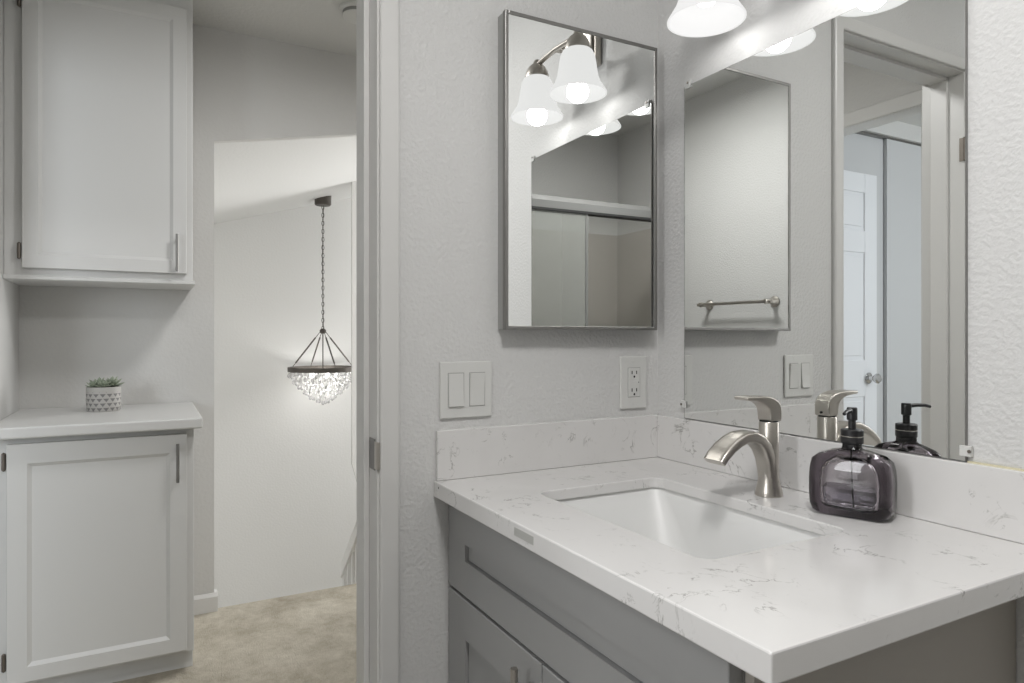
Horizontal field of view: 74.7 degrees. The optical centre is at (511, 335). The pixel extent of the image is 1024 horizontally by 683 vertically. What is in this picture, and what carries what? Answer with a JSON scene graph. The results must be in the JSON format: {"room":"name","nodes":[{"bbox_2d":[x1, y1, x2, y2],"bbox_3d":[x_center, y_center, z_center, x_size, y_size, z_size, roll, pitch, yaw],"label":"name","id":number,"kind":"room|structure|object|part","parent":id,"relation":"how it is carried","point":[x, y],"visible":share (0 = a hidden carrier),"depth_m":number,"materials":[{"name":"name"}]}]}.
{"room":"bathroom","nodes":[
{"label":"bathroom","id":0,"kind":"room"},
{"bbox_2d":[0,0,18,419],"bbox_3d":[-1.753,-0.067,2.200,0.147,2.420,0.548,0,0,-28],"label":"wall","id":1,"kind":"structure","parent":0,"point":[9,291],"depth_m":2.24,"materials":[{"name":"grey paint"}]},
{"bbox_2d":[19,24,355,595],"bbox_3d":[-0.805,-0.067,3.047,2.620,2.420,0.040,0,0,-28],"label":"wall","id":2,"kind":"structure","parent":0,"point":[159,343],"depth_m":2.76,"materials":[{"name":"grey paint"}]},
{"bbox_2d":[3,0,194,289],"bbox_3d":[-1.484,-0.731,2.458,0.570,1.091,0.350,0,0,-28],"label":"upper cabinet","id":3,"kind":"object","parent":2,"relation":"attached to","point":[98,94],"visible":1,"depth_m":2.33,"materials":[{"name":"grey wood"}]},
{"bbox_3d":[-1.493,-0.194,2.473,0.570,0.017,0.316,0,0,-28],"label":"molding","id":4,"kind":"part","parent":3,"relation":"part of","materials":[{"name":"grey wood"}]},
{"bbox_3d":[-1.210,-0.299,2.425,0.010,0.135,0.032,0,0,-28],"label":"handle","id":5,"kind":"part","parent":3,"relation":"part of","materials":[{"name":"silver metal"}]},
{"bbox_2d":[194,589,217,614],"bbox_3d":[-1.282,1.105,2.782,0.110,0.075,0.054,0,0,-28],"label":"baseboard","id":6,"kind":"structure","parent":2,"relation":"attached to","point":[204,603],"depth_m":2.76,"materials":[{"name":"grey wood"}]},
{"bbox_2d":[113,584,355,682],"bbox_3d":[-0.382,1.253,2.265,2.620,0.220,1.780,0,0,-28],"label":"floor","id":7,"kind":"structure","parent":0,"point":[308,637],"depth_m":2.50,"materials":[{"name":"carpet"}]},
{"bbox_2d":[0,429,193,682],"bbox_3d":[-1.432,0.725,2.345,0.554,0.836,0.598,0,0,-28],"label":"base cabinet","id":8,"kind":"object","parent":7,"relation":"on","point":[97,530],"visible":0.84,"depth_m":2.12,"materials":[{"name":"grey wood"}]},
{"bbox_2d":[0,402,202,439],"bbox_3d":[-1.420,0.288,2.348,0.578,0.036,0.604,0,0,-28],"label":"countertop","id":9,"kind":"structure","parent":8,"relation":"on","point":[61,421],"depth_m":2.18,"materials":[{"name":"grey stone"}]},
{"bbox_2d":[85,376,124,411],"bbox_3d":[-1.470,0.208,2.422,0.118,0.124,0.109,0,0,-16],"label":"potted succulent","id":10,"kind":"object","parent":9,"relation":"on","point":[102,395],"visible":1,"depth_m":2.38,"materials":[{"name":"white ceramic"}]},
{"bbox_2d":[86,386,120,411],"bbox_3d":[-1.473,0.227,2.421,0.110,0.087,0.110,0,0,-28],"label":"pot","id":11,"kind":"object","parent":10,"relation":"attached to","point":[98,398],"depth_m":2.38,"materials":[{"name":"white ceramic"}]},
{"bbox_3d":[-1.097,0.417,2.204,0.010,0.127,0.032,0,0,-28],"label":"handle","id":12,"kind":"part","parent":8,"relation":"part of","materials":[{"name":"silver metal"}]},
{"bbox_2d":[193,0,355,56],"bbox_3d":[-0.402,-1.327,2.302,2.620,0.100,1.735,0,0,-28],"label":"ceiling","id":13,"kind":"structure","parent":0,"point":[317,24],"depth_m":2.72,"materials":[{"name":"grey paint"}]},
{"bbox_2d":[339,0,355,23],"bbox_3d":[-0.604,-1.254,2.622,0.136,0.045,0.136,0,0,-28],"label":"smoke detector","id":14,"kind":"object","parent":13,"relation":"attached to","point":[347,9],"visible":0.5,"depth_m":2.58,"materials":[{"name":"grey plastic"}]},
{"bbox_2d":[343,6,355,11],"bbox_3d":[-0.604,-1.254,2.622,0.112,0.014,0.112,0,0,-28],"label":"vent","id":15,"kind":"object","parent":14,"relation":"attached to","point":[345,8],"depth_m":2.57,"materials":[{"name":"grey"}]},
{"bbox_2d":[214,198,355,607],"bbox_3d":[-1.285,0.793,6.267,4.400,6.100,0.100,0,0,-28],"label":"wall","id":16,"kind":"structure","parent":0,"point":[285,481],"depth_m":5.81,"materials":[{"name":"white paint"}]},
{"bbox_2d":[214,136,355,223],"bbox_3d":[-0.550,-1.372,4.908,4.400,1.363,2.990,0,0,-28],"label":"ceiling","id":17,"kind":"structure","parent":0,"point":[254,178],"depth_m":4.18,"materials":[{"name":"grey paint"}]},
{"bbox_2d":[287,196,350,404],"bbox_3d":[-1.591,-0.298,5.648,0.570,1.764,0.569,0,0,40],"label":"chandelier","id":18,"kind":"object","parent":17,"relation":"hanging from","point":[336,371],"visible":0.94,"depth_m":5.58,"materials":[{"name":"clear glass"}]},
{"bbox_3d":[-1.702,0.112,5.559,0.247,0.301,0.013,0,0,-38],"label":"rod","id":19,"kind":"part","parent":18,"relation":"part of","materials":[{"name":"brown metal"}]},
{"bbox_3d":[-1.678,0.112,5.758,0.013,0.301,0.247,0,0,-38],"label":"rod","id":20,"kind":"part","parent":18,"relation":"part of","materials":[{"name":"brown metal"}]},
{"bbox_3d":[-1.591,-0.571,5.647,0.019,1.069,0.019,0,0,17],"label":"chain","id":21,"kind":"part","parent":18,"relation":"part of","materials":[{"name":"brown metal"}]},
{"bbox_3d":[-1.591,0.142,5.647,0.009,0.338,0.009,0,0,-6],"label":"stem","id":22,"kind":"part","parent":18,"relation":"part of","materials":[{"name":"brown metal"}]},
{"bbox_3d":[-1.589,-0.579,5.642,0.015,1.043,0.006,0,0,-28],"label":"cord","id":23,"kind":"part","parent":18,"relation":"part of","materials":[{"name":"brown metal"}]},
{"bbox_3d":[-1.503,0.112,5.535,0.013,0.301,0.247,0,0,-38],"label":"rod","id":24,"kind":"part","parent":18,"relation":"part of","materials":[{"name":"brown metal"}]},
{"bbox_3d":[-1.480,0.112,5.734,0.247,0.301,0.013,0,0,-38],"label":"rod","id":25,"kind":"part","parent":18,"relation":"part of","materials":[{"name":"brown metal"}]},
{"bbox_2d":[351,181,355,478],"bbox_3d":[-0.585,0.917,5.520,1.478,5.052,0.020,0,0,-28],"label":"wall stair partition","id":26,"kind":"structure","parent":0,"point":[353,183],"depth_m":5.17,"materials":[{"name":"grey paint"}]},
{"bbox_2d":[400,0,657,682],"bbox_3d":[-0.444,-0.077,1.222,1.720,2.440,0.125,0,0,-28],"label":"wall","id":27,"kind":"structure","parent":0,"point":[449,48],"depth_m":1.33,"materials":[{"name":"grey paint"}]},
{"bbox_2d":[356,0,379,682],"bbox_3d":[-0.552,0.135,1.161,0.646,2.015,0.142,0,0,-28],"label":"trim","id":28,"kind":"structure","parent":27,"relation":"attached to","point":[367,11],"depth_m":1.29,"materials":[{"name":"grey wood"}]},
{"bbox_3d":[-0.266,0.224,1.276,0.002,0.059,0.034,0,0,-28],"label":"strike plate","id":29,"kind":"part","parent":28,"relation":"part of","materials":[{"name":"silver metal"}]},
{"bbox_2d":[379,0,399,682],"bbox_3d":[-0.521,0.121,1.102,0.701,2.042,0.013,0,0,-28],"label":"trim","id":30,"kind":"structure","parent":27,"relation":"attached to","point":[389,10],"depth_m":1.25,"materials":[{"name":"grey wood"}]},
{"bbox_2d":[439,361,491,418],"bbox_3d":[-0.091,0.107,1.336,0.113,0.112,0.010,0,0,-28],"label":"light switch","id":31,"kind":"object","parent":27,"relation":"attached to","point":[465,387],"visible":1,"depth_m":1.33,"materials":[{"name":"grey plastic"}]},
{"bbox_3d":[-0.110,0.107,1.324,0.035,0.068,0.001,0,0,-28],"label":"rocker frame","id":32,"kind":"part","parent":31,"relation":"part of","materials":[{"name":"grey plastic"}]},
{"bbox_3d":[-0.070,0.107,1.346,0.035,0.068,0.001,0,0,-28],"label":"rocker frame","id":33,"kind":"part","parent":31,"relation":"part of","materials":[{"name":"grey plastic"}]},
{"bbox_2d":[436,414,656,480],"bbox_3d":[0.095,0.233,1.436,0.549,0.099,0.010,0,0,-28],"label":"backsplash","id":34,"kind":"structure","parent":27,"relation":"attached to","point":[468,452],"depth_m":1.41,"materials":[{"name":"stone"}]},
{"bbox_2d":[498,9,656,329],"bbox_3d":[0.150,-0.333,1.450,0.389,0.642,0.039,0,0,-28],"label":"medicine cabinet","id":35,"kind":"object","parent":27,"relation":"attached to","point":[577,107],"visible":1,"depth_m":1.42,"materials":[{"name":"silver metal"}]},
{"bbox_2d":[620,356,645,408],"bbox_3d":[0.278,0.107,1.536,0.075,0.120,0.008,0,0,-28],"label":"outlet","id":36,"kind":"object","parent":27,"relation":"attached to","point":[632,368],"visible":1,"depth_m":1.53,"materials":[{"name":"grey plastic"}]},
{"bbox_2d":[628,367,639,397],"bbox_3d":[0.279,0.107,1.535,0.035,0.068,0.001,0,0,-28],"label":"receptacle","id":37,"kind":"object","parent":36,"relation":"attached to","point":[633,372],"depth_m":1.53,"materials":[{"name":"grey plastic"}]},
{"bbox_2d":[658,0,1023,682],"bbox_3d":[0.963,-0.077,0.556,0.120,2.440,2.635,0,0,-28],"label":"wall","id":38,"kind":"structure","parent":0,"point":[995,27],"depth_m":0.97,"materials":[{"name":"grey paint"}]},
{"bbox_2d":[667,0,746,36],"bbox_3d":[0.438,-0.721,1.213,0.178,0.223,0.355,0,0,-28],"label":"vanity light","id":39,"kind":"object","parent":38,"relation":"attached to","point":[689,18],"visible":1,"depth_m":1.34,"materials":[{"name":"white glass"}]},
{"bbox_3d":[0.375,-0.677,1.297,0.054,0.075,0.054,0,0,-28],"label":"bulb","id":40,"kind":"part","parent":39,"relation":"part of","materials":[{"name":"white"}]},
{"bbox_2d":[680,0,972,461],"bbox_3d":[0.522,-0.189,1.234,0.009,0.745,0.602,0,0,-28],"label":"wall mirror","id":41,"kind":"object","parent":38,"relation":"attached to","point":[826,166],"visible":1,"depth_m":1.16,"materials":[{"name":"white mirror"}]},
{"bbox_2d":[657,414,1023,543],"bbox_3d":[0.535,0.232,1.210,0.010,0.100,0.827,0,0,-28],"label":"backsplash","id":42,"kind":"structure","parent":38,"relation":"attached to","point":[977,497],"depth_m":1.03,"materials":[{"name":"stone"}]},
{"bbox_3d":[0.222,1.168,0.118,1.840,0.050,2.570,0,0,-28],"label":"floor","id":43,"kind":"structure","parent":0,"visible":0},
{"bbox_2d":[449,505,1015,682],"bbox_3d":[0.267,0.729,1.112,0.570,0.828,0.739,0,0,-28],"label":"vanity cabinet","id":44,"kind":"object","parent":43,"relation":"on","point":[516,616],"visible":0.5,"depth_m":0.91,"materials":[{"name":"grey wood"}]},
{"bbox_3d":[-0.032,0.765,1.164,0.019,0.546,0.352,0,0,-28],"label":"door","id":45,"kind":"part","parent":44,"relation":"part of","materials":[{"name":"grey wood"}]},
{"bbox_3d":[0.015,0.582,1.018,0.039,0.161,0.011,0,0,-28],"label":"handle","id":46,"kind":"part","parent":44,"relation":"part of","materials":[{"name":"silver metal"}]},
{"bbox_3d":[0.141,0.765,0.846,0.019,0.546,0.366,0,0,-28],"label":"door","id":47,"kind":"part","parent":44,"relation":"part of","materials":[{"name":"grey wood"}]},
{"bbox_3d":[0.056,0.401,1.002,0.019,0.168,0.722,0,0,-28],"label":"false drawer","id":48,"kind":"part","parent":44,"relation":"part of","materials":[{"name":"grey wood"}]},
{"bbox_2d":[434,457,1023,682],"bbox_3d":[0.286,0.298,1.087,0.563,0.031,0.806,0,0,-28],"label":"countertop","id":49,"kind":"structure","parent":44,"relation":"on","point":[782,613],"depth_m":0.82,"materials":[{"name":"stone"}]},
{"bbox_2d":[556,487,821,558],"bbox_3d":[0.267,0.379,1.093,0.324,0.152,0.462,0,0,-28],"label":"sink","id":50,"kind":"object","parent":49,"relation":"in","point":[696,527],"visible":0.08,"depth_m":1.25,"materials":[{"name":"white ceramic"}]},
{"bbox_2d":[704,395,782,497],"bbox_3d":[0.406,0.194,1.164,0.160,0.178,0.048,0,0,-28],"label":"faucet","id":51,"kind":"object","parent":49,"relation":"on","point":[764,445],"visible":1,"depth_m":1.17,"materials":[{"name":"silver metal"}]},
{"bbox_3d":[0.401,0.218,1.161,0.150,0.108,0.043,0,0,-28],"label":"spout","id":52,"kind":"part","parent":51,"relation":"part of","materials":[{"name":"silver metal"}]},
{"bbox_3d":[0.432,0.128,1.178,0.087,0.046,0.031,0,0,-28],"label":"handle","id":53,"kind":"part","parent":51,"relation":"part of","materials":[{"name":"silver metal"}]},
{"bbox_2d":[809,407,896,521],"bbox_3d":[0.531,0.198,1.053,0.120,0.169,0.075,0,0,41],"label":"soap dispenser","id":54,"kind":"object","parent":49,"relation":"on","point":[850,480],"visible":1,"depth_m":1.04,"materials":[{"name":"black glass"}]},
{"bbox_2d":[809,443,896,521],"bbox_3d":[0.536,0.225,1.058,0.120,0.116,0.061,0,0,41],"label":"bottle","id":55,"kind":"object","parent":54,"relation":"attached to","point":[850,480],"depth_m":1.03,"materials":[{"name":"grey glass"}]},
{"bbox_3d":[0.466,0.729,0.807,0.509,0.828,0.012,0,0,-28],"label":"panel","id":56,"kind":"part","parent":44,"relation":"part of","materials":[{"name":"grey"}]},
{"bbox_3d":[0.213,2.508,3.603,4.300,2.670,0.008,0,0,-28],"label":"staircase","id":57,"kind":"structure","parent":0,"visible":0},
{"bbox_2d":[341,523,355,585],"bbox_3d":[-0.760,1.575,3.205,0.040,1.502,0.315,0,0,-28],"label":"stair railing","id":58,"kind":"object","parent":57,"relation":"attached to","point":[348,563],"visible":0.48,"depth_m":3.19,"materials":[{"name":"grey wood"}]}
]}

